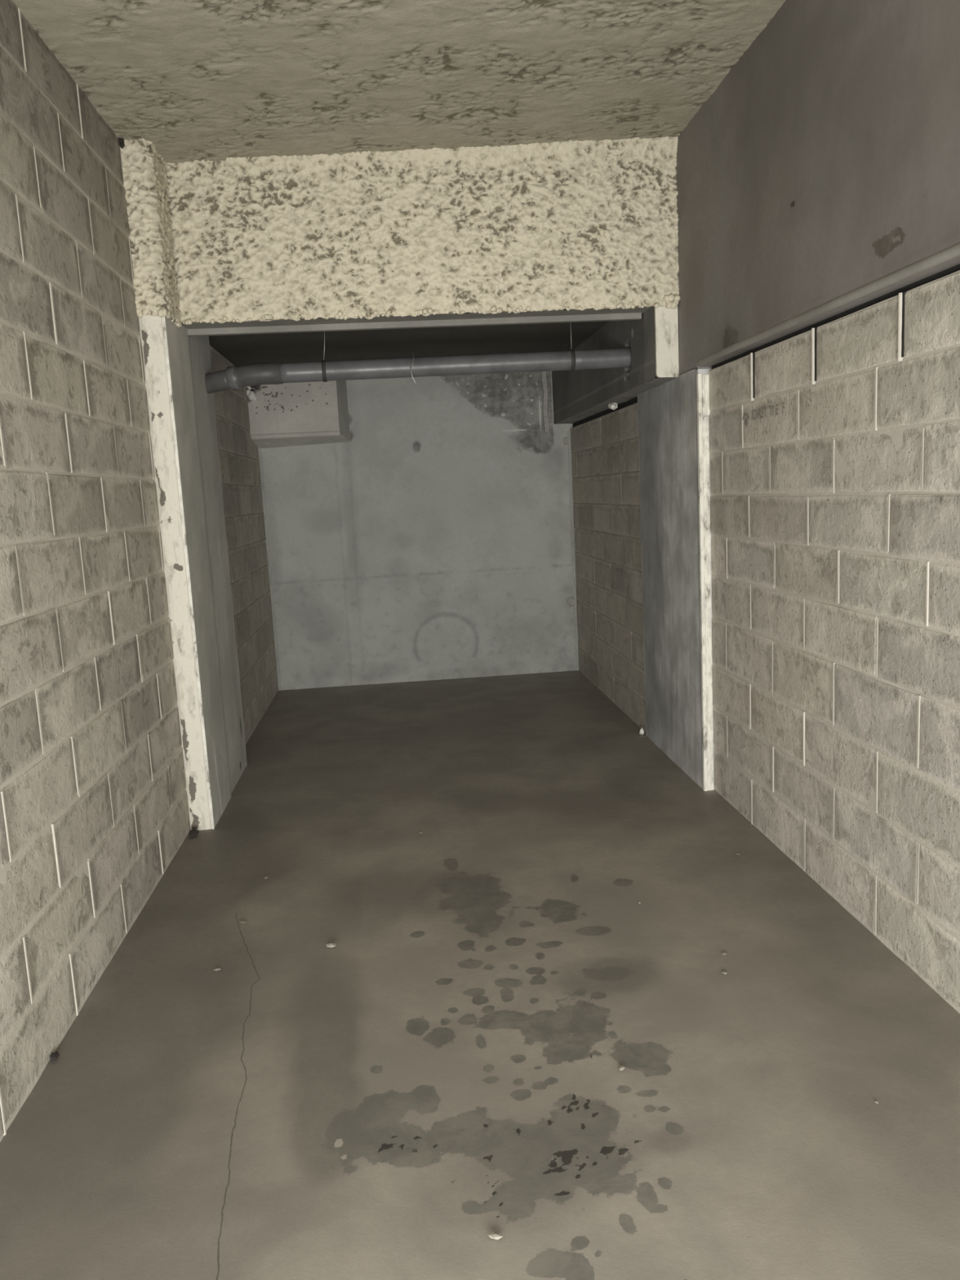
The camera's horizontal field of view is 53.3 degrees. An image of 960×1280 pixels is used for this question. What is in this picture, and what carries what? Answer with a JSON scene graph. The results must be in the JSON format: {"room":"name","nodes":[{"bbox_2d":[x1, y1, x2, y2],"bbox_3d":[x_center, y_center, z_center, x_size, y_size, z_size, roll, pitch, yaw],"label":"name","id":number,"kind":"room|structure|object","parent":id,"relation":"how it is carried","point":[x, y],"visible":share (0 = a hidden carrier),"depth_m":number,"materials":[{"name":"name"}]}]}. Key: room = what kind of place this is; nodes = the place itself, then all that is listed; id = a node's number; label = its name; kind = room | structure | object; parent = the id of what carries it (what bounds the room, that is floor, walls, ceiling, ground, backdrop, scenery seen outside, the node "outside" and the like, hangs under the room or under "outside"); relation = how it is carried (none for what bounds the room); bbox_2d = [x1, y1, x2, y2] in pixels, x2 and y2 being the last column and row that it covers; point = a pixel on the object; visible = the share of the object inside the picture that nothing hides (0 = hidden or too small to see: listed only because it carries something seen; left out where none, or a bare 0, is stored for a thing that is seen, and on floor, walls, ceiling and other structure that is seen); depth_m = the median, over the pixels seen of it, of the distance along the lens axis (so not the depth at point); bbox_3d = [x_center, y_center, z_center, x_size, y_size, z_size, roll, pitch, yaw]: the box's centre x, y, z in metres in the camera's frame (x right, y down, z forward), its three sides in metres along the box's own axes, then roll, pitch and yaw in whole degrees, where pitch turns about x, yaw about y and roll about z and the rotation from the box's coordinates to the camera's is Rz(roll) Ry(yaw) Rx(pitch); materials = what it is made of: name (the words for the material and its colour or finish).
{"room":"parking garage","nodes":[
{"label":"parking garage","id":0,"kind":"room"},
{"bbox_2d":[0,0,278,1142],"bbox_3d":[-1.351,-0.478,3.375,0.040,3.052,8.431,-4,9,-5],"label":"wall","id":1,"kind":"structure","parent":0,"point":[94,806],"depth_m":3.15,"materials":[{"name":"grey brick"}]},
{"bbox_2d":[12,0,786,164],"bbox_3d":[-0.069,-1.855,1.764,2.583,0.076,5.434,-4,9,-5],"label":"ceiling","id":2,"kind":"structure","parent":0,"point":[211,80],"depth_m":3.52,"materials":[{"name":"beige concrete"}]},
{"bbox_2d":[118,137,124,148],"bbox_3d":[-1.509,-2.092,4.017,0.032,0.059,0.062,-5,9,-13],"label":"clump","id":3,"kind":"object","parent":2,"relation":"attached to","point":[122,144],"visible":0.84,"depth_m":4.00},
{"bbox_2d":[164,136,679,336],"bbox_3d":[-0.261,-1.925,4.552,2.403,0.798,0.294,-4,9,-5],"label":"cross beam","id":4,"kind":"structure","parent":2,"relation":"attached to","point":[570,231],"depth_m":4.46,"materials":[{"name":"concrete"}]},
{"bbox_2d":[675,0,959,374],"bbox_3d":[1.380,-1.455,1.957,0.413,1.115,5.440,-4,9,-5],"label":"beam","id":5,"kind":"structure","parent":2,"relation":"attached to","point":[819,180],"depth_m":3.08,"materials":[{"name":"concrete"}]},
{"bbox_2d":[208,320,608,366],"bbox_3d":[-0.386,-1.936,6.132,2.620,0.105,2.840,-4,9,-5],"label":"ceiling","id":6,"kind":"structure","parent":0,"point":[295,347],"depth_m":5.95,"materials":[{"name":"concrete"}]},
{"bbox_2d":[204,328,631,393],"bbox_3d":[-0.416,-1.530,5.083,2.526,0.375,0.235,-3,9,-1],"label":"drain pipe","id":7,"kind":"object","parent":6,"relation":"hanging from","point":[234,377],"visible":0.97,"depth_m":5.05,"materials":[{"name":"grey plastic"}]},
{"bbox_2d":[409,351,417,384],"bbox_3d":[-0.355,-1.439,5.063,0.034,0.179,0.072,-4,9,-5],"label":"wire hook","id":8,"kind":"object","parent":7,"relation":"hanging from","point":[412,351],"visible":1,"depth_m":5.04,"materials":[{"name":"silver metal"}]},
{"bbox_2d":[551,305,679,424],"bbox_3d":[0.851,-1.725,6.131,0.286,0.443,3.024,-4,9,-5],"label":"beam","id":9,"kind":"structure","parent":6,"relation":"attached to","point":[652,340],"depth_m":5.33,"materials":[{"name":"concrete"}]},
{"bbox_2d":[608,402,617,409],"bbox_3d":[0.830,-1.463,5.985,0.057,0.055,0.151,-4,9,-5],"label":"scrap","id":10,"kind":"object","parent":9,"relation":"attached to","point":[614,406],"visible":0.92,"depth_m":5.95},
{"bbox_2d":[257,370,578,690],"bbox_3d":[-0.448,-0.873,7.655,2.546,2.460,0.062,-4,9,-5],"label":"wall","id":11,"kind":"structure","parent":0,"point":[434,542],"depth_m":7.68,"materials":[{"name":"concrete"}]},
{"bbox_2d":[246,380,350,448],"bbox_3d":[-1.374,-1.740,7.249,0.728,0.518,0.417,-4,9,-5],"label":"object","id":12,"kind":"object","parent":11,"relation":"attached to","point":[300,413],"visible":0.8,"depth_m":7.10,"materials":[{"name":"white concrete"}]},
{"bbox_2d":[0,670,959,1279],"bbox_3d":[0.011,0.966,3.587,3.179,0.004,9.180,-4,9,-5],"label":"floor","id":13,"kind":"structure","parent":0,"point":[426,1083],"depth_m":2.62,"materials":[{"name":"concrete"}]},
{"bbox_2d":[49,1051,59,1061],"bbox_3d":[-1.183,1.157,2.659,0.022,0.023,0.036,-4,9,-5],"label":"clump","id":14,"kind":"object","parent":13,"relation":"on","point":[54,1055],"visible":1,"depth_m":2.65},
{"bbox_2d":[120,137,247,830],"bbox_3d":[-1.520,-0.690,4.787,0.329,3.060,1.136,-4,9,-5],"label":"column","id":15,"kind":"structure","parent":13,"relation":"on","point":[182,412],"depth_m":4.41,"materials":[{"name":"concrete"}]},
{"bbox_2d":[188,829,198,837],"bbox_3d":[-1.321,0.889,4.409,0.042,0.032,0.062,-4,9,-5],"label":"clump","id":16,"kind":"object","parent":13,"relation":"on","point":[193,833],"visible":1,"depth_m":4.40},
{"bbox_2d":[326,942,336,947],"bbox_3d":[-0.505,1.036,3.246,0.034,0.015,0.020,-2,9,6],"label":"chip","id":17,"kind":"object","parent":13,"relation":"on","point":[331,944],"visible":1,"depth_m":3.24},
{"bbox_2d":[488,1231,502,1239],"bbox_3d":[0.031,1.212,1.945,0.022,0.009,0.021,6,12,44],"label":"chip","id":18,"kind":"object","parent":13,"relation":"on","point":[494,1235],"visible":1,"depth_m":1.94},
{"bbox_2d":[618,1066,625,1071],"bbox_3d":[0.368,1.112,2.487,0.021,0.008,0.014,-11,12,-42],"label":"chip","id":19,"kind":"object","parent":13,"relation":"on","point":[621,1068],"visible":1,"depth_m":2.48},
{"bbox_2d":[639,727,644,734],"bbox_3d":[0.982,0.552,5.791,0.028,0.047,0.034,4,11,37],"label":"clump","id":20,"kind":"object","parent":13,"relation":"on","point":[642,731],"visible":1,"depth_m":5.78,"materials":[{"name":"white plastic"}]},
{"bbox_2d":[637,368,714,791],"bbox_3d":[1.125,-0.345,5.102,0.256,2.016,1.126,-4,9,-5],"label":"column","id":21,"kind":"structure","parent":13,"relation":"on","point":[673,415],"depth_m":4.90,"materials":[{"name":"concrete"}]},
{"bbox_2d":[569,263,959,1013],"bbox_3d":[1.191,-0.130,3.657,0.105,2.025,8.432,-4,9,-5],"label":"wall","id":22,"kind":"structure","parent":0,"point":[834,441],"depth_m":3.26,"materials":[{"name":"grey brick"}]}
]}

